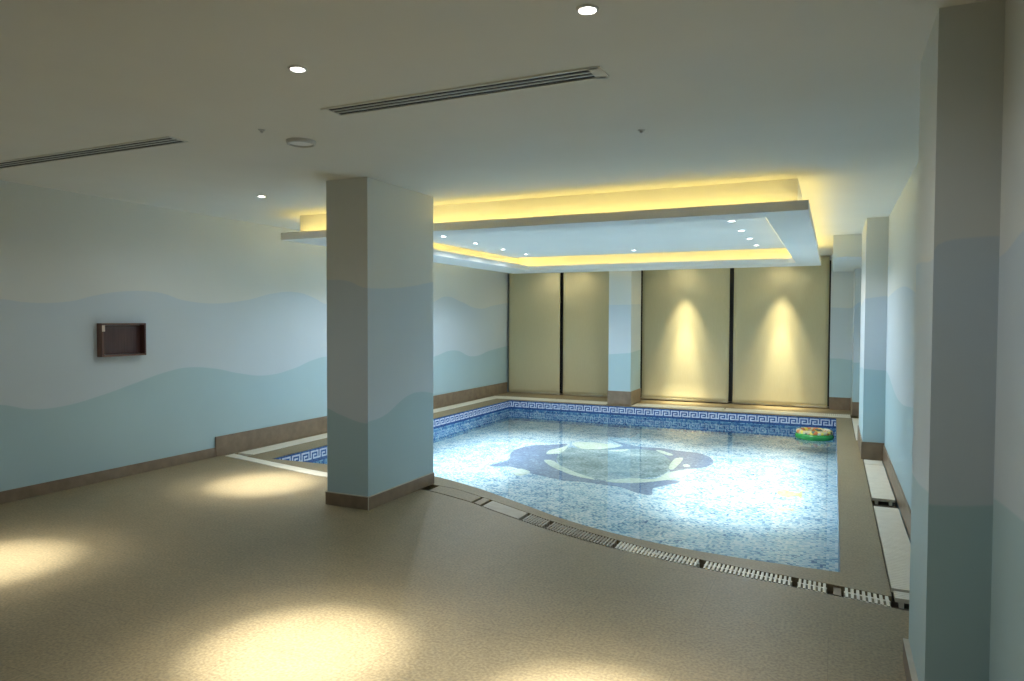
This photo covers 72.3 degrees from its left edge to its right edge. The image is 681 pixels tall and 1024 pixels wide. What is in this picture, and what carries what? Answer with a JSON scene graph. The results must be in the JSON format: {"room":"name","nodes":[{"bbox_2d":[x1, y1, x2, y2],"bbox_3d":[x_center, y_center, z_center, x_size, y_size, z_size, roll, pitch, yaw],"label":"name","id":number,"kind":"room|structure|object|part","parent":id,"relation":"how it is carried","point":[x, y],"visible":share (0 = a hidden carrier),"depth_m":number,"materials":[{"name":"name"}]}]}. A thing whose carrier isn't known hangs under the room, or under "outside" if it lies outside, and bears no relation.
{"room":"indoor swimming pool","nodes":[
{"label":"indoor swimming pool","id":0,"kind":"room"},
{"bbox_2d":[0,180,508,491],"bbox_3d":[-3.702,0.209,6.766,0.200,3.350,17.600,1,2,25],"label":"wall","id":1,"kind":"structure","parent":0,"point":[234,312],"depth_m":6.97,"materials":[{"name":"paint"}]},
{"bbox_2d":[97,323,145,356],"bbox_3d":[-3.644,-0.008,6.558,0.072,0.307,0.450,1,2,25],"label":"wooden box","id":2,"kind":"object","parent":1,"relation":"attached to","point":[118,339],"visible":1,"depth_m":6.57,"materials":[{"name":"brown wood"}]},
{"bbox_3d":[-3.672,-0.009,6.571,0.010,0.267,0.410,1,2,25],"label":"panel","id":3,"kind":"part","parent":2,"relation":"part of","materials":[{"name":"brown wood"}]},
{"bbox_2d":[0,382,506,503],"bbox_3d":[-3.647,1.180,6.659,0.020,0.215,17.000,1,2,25],"label":"baseboard","id":4,"kind":"structure","parent":1,"relation":"attached to","point":[251,439],"depth_m":7.75,"materials":[{"name":"brown tile"}]},
{"bbox_2d":[0,392,908,680],"bbox_3d":[-0.596,1.385,5.431,6.595,0.100,17.300,1,2,25],"label":"floor","id":5,"kind":"structure","parent":0,"point":[219,568],"depth_m":3.81,"materials":[{"name":"tile"}]},
{"bbox_2d":[326,177,432,495],"bbox_3d":[-1.101,0.015,6.000,0.400,2.600,0.985,1,2,25],"label":"column","id":6,"kind":"structure","parent":5,"relation":"on","point":[379,234],"depth_m":5.63,"materials":[{"name":"paint"}]},
{"bbox_2d":[325,472,433,510],"bbox_3d":[-1.108,1.265,6.032,0.424,0.100,0.997,1,2,25],"label":"baseboard","id":7,"kind":"structure","parent":6,"relation":"attached to","point":[349,501],"depth_m":5.65,"materials":[{"name":"brown tile"}]},
{"bbox_2d":[433,420,837,571],"bbox_3d":[0.956,1.662,8.620,5.510,0.100,7.225,1,2,25],"label":"pool","id":8,"kind":"object","parent":5,"relation":"in","point":[728,506],"visible":0.34,"depth_m":7.70,"materials":[{"name":"tile"}]},
{"bbox_2d":[305,400,839,571],"bbox_3d":[0.957,1.439,8.613,5.630,0.387,7.344,1,2,25],"label":"lining","id":9,"kind":"object","parent":8,"relation":"on","point":[667,424],"visible":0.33,"depth_m":11.78,"materials":[{"name":"tile"}]},
{"bbox_2d":[275,400,839,571],"bbox_3d":[0.957,1.327,8.610,5.508,0.154,7.221,1,2,25],"label":"wall","id":10,"kind":"structure","parent":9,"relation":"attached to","point":[313,455],"depth_m":11.53,"materials":[{"name":"blue tile"}]},
{"label":"pool water","id":11,"kind":"object","parent":9,"relation":"in","visible":0},
{"bbox_2d":[795,427,833,440],"bbox_3d":[4.312,1.335,10.001,0.520,0.135,0.470,1,2,25],"label":"raft","id":12,"kind":"object","parent":11,"relation":"on","point":[804,433],"visible":1,"depth_m":9.84,"materials":[{"name":"green plastic"}]},
{"bbox_2d":[490,441,712,494],"bbox_3d":[1.173,1.590,9.355,2.677,0.009,2.834,1,2,33],"label":"mosaic","id":13,"kind":"object","parent":8,"relation":"on","point":[624,466],"visible":1,"depth_m":9.10,"materials":[{"name":"tile"}]},
{"bbox_2d":[777,507,793,510],"bbox_3d":[2.704,1.669,6.930,0.154,0.007,0.160,1,2,25],"label":"mosaic","id":14,"kind":"object","parent":8,"relation":"on","point":[779,508],"visible":1,"depth_m":6.91},
{"bbox_2d":[777,490,801,497],"bbox_3d":[2.987,1.651,7.551,0.252,0.007,0.314,1,2,25],"label":"mosaic","id":15,"kind":"object","parent":8,"relation":"on","point":[785,493],"visible":1,"depth_m":7.55},
{"bbox_2d":[422,423,908,610],"bbox_3d":[0.908,1.323,8.657,6.520,0.060,8.240,1,2,25],"label":"trench","id":16,"kind":"object","parent":5,"relation":"in","point":[894,604],"depth_m":4.82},
{"bbox_2d":[226,454,326,476],"bbox_3d":[-2.158,1.305,7.045,2.344,0.052,0.244,1,2,32],"label":"drain cover","id":17,"kind":"object","parent":16,"relation":"on","point":[269,463],"visible":0.34,"depth_m":7.15,"materials":[{"name":"beige plastic"}]},
{"bbox_2d":[238,433,326,455],"bbox_3d":[-2.490,1.251,8.772,0.225,0.053,2.200,1,2,25],"label":"drain cover","id":18,"kind":"object","parent":16,"relation":"on","point":[322,436],"visible":0.54,"depth_m":8.28,"materials":[{"name":"beige plastic"}]},
{"bbox_2d":[433,408,448,412],"bbox_3d":[-1.569,1.194,10.780,0.225,0.053,2.180,1,2,25],"label":"drain cover","id":19,"kind":"object","parent":16,"relation":"on","point":[437,409],"visible":0.09,"depth_m":11.62,"materials":[{"name":"beige plastic"}]},
{"bbox_2d":[429,486,480,502],"bbox_3d":[-0.485,1.341,6.040,0.612,0.052,0.199,2,2,44],"label":"drain cover","id":20,"kind":"object","parent":16,"relation":"on","point":[451,492],"visible":0.59,"depth_m":6.03,"materials":[{"name":"plastic"}]},
{"bbox_2d":[442,396,504,408],"bbox_3d":[-0.669,1.138,12.743,0.225,0.053,2.100,1,2,25],"label":"drain cover","id":21,"kind":"object","parent":16,"relation":"on","point":[491,397],"visible":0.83,"depth_m":12.61,"materials":[{"name":"beige plastic"}]},
{"bbox_2d":[474,498,489,506],"bbox_3d":[-0.248,1.350,5.776,0.080,0.052,0.219,1,2,25],"label":"drain cover","id":22,"kind":"object","parent":16,"relation":"on","point":[483,501],"visible":0.55,"depth_m":5.77,"materials":[{"name":"plastic"}]},
{"bbox_2d":[483,501,527,520],"bbox_3d":[-0.059,1.358,5.532,0.169,0.052,0.546,-1,2,-38],"label":"drain cover","id":23,"kind":"object","parent":16,"relation":"on","point":[503,509],"visible":0.67,"depth_m":5.50,"materials":[{"name":"beige plastic"}]},
{"bbox_2d":[498,396,555,400],"bbox_3d":[0.282,1.125,13.255,1.055,0.053,0.385,1,2,25],"label":"drain cover","id":24,"kind":"object","parent":16,"relation":"on","point":[505,397],"visible":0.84,"depth_m":13.27,"materials":[{"name":"beige plastic"}]},
{"bbox_2d":[522,514,549,528],"bbox_3d":[0.180,1.367,5.235,0.160,0.052,0.297,-1,2,-40],"label":"drain grating","id":25,"kind":"object","parent":16,"relation":"on","point":[534,520],"visible":0.81,"depth_m":5.21,"materials":[{"name":"beige plastic"}]},
{"bbox_2d":[551,399,606,404],"bbox_3d":[1.261,1.142,12.807,1.060,0.053,0.385,1,2,25],"label":"drain cover","id":26,"kind":"object","parent":16,"relation":"on","point":[556,400],"visible":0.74,"depth_m":12.82,"materials":[{"name":"beige plastic"}]},
{"bbox_2d":[546,522,616,548],"bbox_3d":[0.475,1.378,4.903,0.158,0.052,0.637,-1,2,-44],"label":"drain grating","id":27,"kind":"object","parent":16,"relation":"on","point":[572,532],"visible":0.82,"depth_m":4.87,"materials":[{"name":"beige plastic"}]},
{"bbox_2d":[615,541,699,567],"bbox_3d":[0.921,1.392,4.499,0.596,0.052,0.149,2,2,39],"label":"drain grating","id":28,"kind":"object","parent":16,"relation":"on","point":[621,546],"visible":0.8,"depth_m":4.48,"materials":[{"name":"beige plastic"}]},
{"bbox_2d":[632,403,724,410],"bbox_3d":[2.852,1.169,12.078,1.520,0.053,0.385,1,2,25],"label":"drain cover","id":29,"kind":"object","parent":16,"relation":"on","point":[637,404],"visible":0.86,"depth_m":12.01,"materials":[{"name":"beige plastic"}]},
{"bbox_2d":[703,561,791,586],"bbox_3d":[1.392,1.404,4.165,0.524,0.052,0.139,1,2,33],"label":"drain grating","id":30,"kind":"object","parent":16,"relation":"on","point":[707,566],"visible":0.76,"depth_m":4.15,"materials":[{"name":"beige plastic"}]},
{"bbox_2d":[723,408,850,417],"bbox_3d":[4.427,1.196,11.356,1.905,0.053,0.385,1,2,25],"label":"drain cover","id":31,"kind":"object","parent":16,"relation":"on","point":[726,409],"visible":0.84,"depth_m":11.32,"materials":[{"name":"beige plastic"}]},
{"bbox_2d":[797,579,826,593],"bbox_3d":[1.697,1.411,3.967,0.155,0.052,0.166,1,2,25],"label":"drain grating","id":32,"kind":"object","parent":16,"relation":"on","point":[800,584],"visible":0.7,"depth_m":3.96,"materials":[{"name":"beige plastic"}]},
{"bbox_2d":[833,587,840,596],"bbox_3d":[1.817,1.420,3.917,0.040,0.038,0.127,1,2,25],"label":"drain cover","id":33,"kind":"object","parent":16,"relation":"on","point":[836,591],"depth_m":3.91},
{"bbox_2d":[852,418,858,439],"bbox_3d":[4.858,1.247,9.737,0.200,0.053,2.160,1,2,25],"label":"drain cover","id":34,"kind":"object","parent":16,"relation":"on","point":[855,421],"visible":0.36,"depth_m":10.00,"materials":[{"name":"beige plastic"}]},
{"bbox_2d":[844,587,890,606],"bbox_3d":[1.927,1.416,3.809,0.247,0.052,0.145,1,2,35],"label":"drain grating","id":35,"kind":"object","parent":16,"relation":"on","point":[850,595],"visible":0.67,"depth_m":3.80,"materials":[{"name":"beige plastic"}]},
{"bbox_2d":[864,459,882,465],"bbox_3d":[3.820,1.313,7.414,0.174,0.053,0.250,1,2,25],"label":"drain cover","id":36,"kind":"object","parent":16,"relation":"on","point":[871,462],"visible":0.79,"depth_m":7.40,"materials":[{"name":"beige plastic"}]},
{"bbox_2d":[865,464,894,505],"bbox_3d":[3.441,1.337,6.588,0.174,0.053,1.530,1,2,25],"label":"drain cover","id":37,"kind":"object","parent":16,"relation":"on","point":[879,485],"visible":0.98,"depth_m":6.41,"materials":[{"name":"beige plastic"}]},
{"bbox_2d":[874,506,910,592],"bbox_3d":[2.603,1.389,4.761,0.174,0.053,1.910,1,2,25],"label":"drain cover","id":38,"kind":"object","parent":16,"relation":"on","point":[894,539],"visible":0.79,"depth_m":4.65,"materials":[{"name":"beige plastic"}]},
{"bbox_2d":[893,591,909,608],"bbox_3d":[2.164,1.417,3.808,0.157,0.053,0.110,1,2,25],"label":"drain cover","id":39,"kind":"object","parent":16,"relation":"on","point":[901,598],"visible":0.42,"depth_m":3.79,"materials":[{"name":"beige plastic"}]},
{"bbox_2d":[0,0,987,257],"bbox_3d":[-0.608,-1.337,5.303,6.995,0.150,17.600,1,2,25],"label":"ceiling","id":40,"kind":"structure","parent":0,"point":[823,94],"depth_m":3.49,"materials":[{"name":"paint"}]},
{"bbox_2d":[0,136,188,168],"bbox_3d":[-3.021,-1.251,4.750,2.152,0.007,0.144,1,2,25],"label":"ceiling vent","id":41,"kind":"object","parent":40,"relation":"in","point":[168,140],"visible":1,"depth_m":4.63,"materials":[{"name":"metal"}]},
{"bbox_2d":[288,65,306,72],"bbox_3d":[-0.943,-1.193,3.084,0.082,0.008,0.082,1,2,25],"label":"recessed light","id":42,"kind":"object","parent":40,"relation":"in","point":[294,68],"visible":1,"depth_m":3.08,"materials":[{"name":"white"}]},
{"bbox_2d":[286,137,316,147],"bbox_3d":[-1.308,-1.225,4.351,0.184,0.022,0.184,1,2,25],"label":"ceiling speaker","id":43,"kind":"object","parent":40,"relation":"attached to","point":[299,142],"visible":1,"depth_m":4.32,"materials":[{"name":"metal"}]},
{"bbox_2d":[290,142,311,145],"bbox_3d":[-1.308,-1.222,4.351,0.146,0.004,0.146,1,2,25],"label":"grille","id":44,"kind":"object","parent":43,"relation":"attached to","point":[291,143],"depth_m":4.36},
{"bbox_2d":[320,66,608,116],"bbox_3d":[-0.282,-1.202,3.419,1.522,0.007,0.144,1,2,25],"label":"ceiling vent","id":45,"kind":"object","parent":40,"relation":"in","point":[595,72],"visible":1,"depth_m":3.37,"materials":[{"name":"metal"}]},
{"bbox_2d":[509,273,559,394],"bbox_3d":[0.447,-0.227,14.106,1.115,2.587,0.046,1,2,25],"label":"roller blind","id":46,"kind":"object","parent":40,"relation":"hanging from","point":[534,298],"visible":0.94,"depth_m":14.09,"materials":[{"name":"fabric"}]},
{"bbox_2d":[281,178,820,273],"bbox_3d":[1.125,-1.234,9.018,5.135,0.270,5.910,1,2,25],"label":"ceiling","id":47,"kind":"structure","parent":40,"relation":"attached to","point":[673,222],"depth_m":7.51,"materials":[{"name":"paint"}]},
{"bbox_2d":[563,271,608,396],"bbox_3d":[1.651,-0.207,13.554,1.395,2.587,0.046,1,2,25],"label":"roller blind","id":48,"kind":"object","parent":40,"relation":"hanging from","point":[585,294],"visible":0.55,"depth_m":13.65,"materials":[{"name":"fabric"}]},
{"bbox_2d":[576,4,598,14],"bbox_3d":[0.268,-1.171,2.485,0.082,0.008,0.082,1,2,25],"label":"recessed light","id":49,"kind":"object","parent":40,"relation":"in","point":[585,9],"visible":1,"depth_m":2.48,"materials":[{"name":"white"}]},
{"bbox_2d":[833,234,861,271],"bbox_3d":[5.007,-1.249,10.286,0.535,0.290,2.970,1,2,25],"label":"ceiling beam","id":50,"kind":"structure","parent":40,"relation":"attached to","point":[847,249],"depth_m":9.02,"materials":[{"name":"paint"}]},
{"bbox_2d":[608,270,640,391],"bbox_3d":[2.034,-0.174,12.621,0.400,2.600,0.680,1,2,25],"label":"wall pier","id":51,"kind":"object","parent":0,"point":[624,286],"visible":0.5,"depth_m":12.34,"materials":[{"name":"paint"}]},
{"bbox_2d":[607,388,640,405],"bbox_3d":[2.028,1.003,12.651,0.424,0.245,0.692,1,2,25],"label":"baseboard","id":52,"kind":"object","parent":51,"relation":"attached to","point":[613,397],"visible":0.91,"depth_m":12.36,"materials":[{"name":"brown tile"}]},
{"bbox_2d":[829,255,853,397],"bbox_3d":[5.566,-0.139,11.855,0.340,2.600,0.290,1,2,25],"label":"wall pier","id":53,"kind":"object","parent":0,"point":[841,315],"visible":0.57,"depth_m":11.72,"materials":[{"name":"paint"}]},
{"bbox_2d":[829,397,850,409],"bbox_3d":[5.494,1.059,11.756,0.328,0.210,0.012,1,2,25],"label":"baseboard","id":54,"kind":"structure","parent":53,"relation":"attached to","point":[835,403],"depth_m":11.75,"materials":[{"name":"brown tile"}]},
{"bbox_2d":[851,269,861,401],"bbox_3d":[5.673,-0.125,11.410,0.225,2.600,1.010,1,2,25],"label":"wall pier","id":55,"kind":"object","parent":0,"point":[857,272],"visible":0.21,"depth_m":10.98,"materials":[{"name":"paint"}]},
{"bbox_2d":[850,398,858,415],"bbox_3d":[5.601,1.068,11.311,0.237,0.220,0.732,1,2,25],"label":"baseboard","id":56,"kind":"object","parent":55,"relation":"attached to","point":[854,409],"visible":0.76,"depth_m":11.01,"materials":[{"name":"brown tile"}]},
{"bbox_2d":[882,0,1023,680],"bbox_3d":[2.475,0.315,3.936,0.200,3.350,17.600,1,2,25],"label":"wall","id":57,"kind":"structure","parent":0,"point":[1006,663],"depth_m":2.31,"materials":[{"name":"paint"}]},
{"bbox_2d":[859,217,888,442],"bbox_3d":[4.163,-0.030,8.099,0.210,2.600,1.290,1,2,25],"label":"wall pier","id":58,"kind":"object","parent":57,"relation":"attached to","point":[875,233],"visible":0.79,"depth_m":7.52,"materials":[{"name":"paint"}]},
{"bbox_2d":[857,425,884,460],"bbox_3d":[4.151,1.174,8.133,0.222,0.190,1.302,1,2,25],"label":"baseboard","id":59,"kind":"structure","parent":58,"relation":"attached to","point":[868,450],"depth_m":7.55,"materials":[{"name":"brown tile"}]},
{"bbox_2d":[883,445,910,539],"bbox_3d":[2.172,1.315,3.570,0.014,0.170,16.230,1,2,25],"label":"baseboard","id":60,"kind":"structure","parent":57,"relation":"attached to","point":[902,502],"depth_m":5.70,"materials":[{"name":"brown tile"}]},
{"bbox_2d":[909,0,1005,680],"bbox_3d":[1.708,0.123,2.731,0.195,2.600,0.580,1,2,25],"label":"wall pier","id":61,"kind":"object","parent":57,"relation":"attached to","point":[962,63],"visible":0.9,"depth_m":2.47,"materials":[{"name":"paint"}]},
{"bbox_2d":[903,638,917,680],"bbox_3d":[1.691,1.373,2.763,0.215,0.100,0.600,1,2,25],"label":"baseboard","id":62,"kind":"object","parent":61,"relation":"attached to","point":[905,662],"visible":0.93,"depth_m":2.94,"materials":[{"name":"brown tile"}]},
{"bbox_3d":[3.022,-0.215,13.267,6.595,2.850,0.160,1,2,25],"label":"wall","id":63,"kind":"structure","parent":0,"visible":0},
{"bbox_2d":[560,272,563,392],"bbox_3d":[1.171,-0.191,13.930,2.680,2.490,0.100,1,2,25],"label":"window","id":64,"kind":"structure","parent":63,"relation":"in","point":[562,273],"depth_m":13.98,"materials":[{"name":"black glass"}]},
{"bbox_3d":[1.171,-0.191,13.930,2.640,2.450,0.010,1,2,25],"label":"pane","id":65,"kind":"part","parent":64,"relation":"part of","materials":[{"name":"black glass"}]},
{"bbox_2d":[640,260,830,406],"bbox_3d":[3.912,-0.144,12.674,3.350,2.490,0.100,1,2,25],"label":"window","id":66,"kind":"structure","parent":63,"relation":"in","point":[731,320],"depth_m":12.60,"materials":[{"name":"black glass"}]},
{"bbox_3d":[3.912,-0.144,12.674,3.310,2.450,0.010,1,2,25],"label":"pane","id":67,"kind":"part","parent":66,"relation":"part of","materials":[{"name":"clear glass"}]},
{"bbox_2d":[641,268,729,402],"bbox_3d":[3.161,-0.185,12.840,1.575,2.577,0.085,1,2,25],"label":"roller blind","id":68,"kind":"object","parent":66,"relation":"attached to","point":[686,312],"visible":0.86,"depth_m":12.84,"materials":[{"name":"fabric"}]},
{"bbox_2d":[732,255,829,407],"bbox_3d":[4.648,-0.158,12.174,1.545,2.582,0.058,1,2,25],"label":"roller blind","id":69,"kind":"object","parent":66,"relation":"attached to","point":[781,328],"visible":0.97,"depth_m":12.15,"materials":[{"name":"fabric"}]}
]}

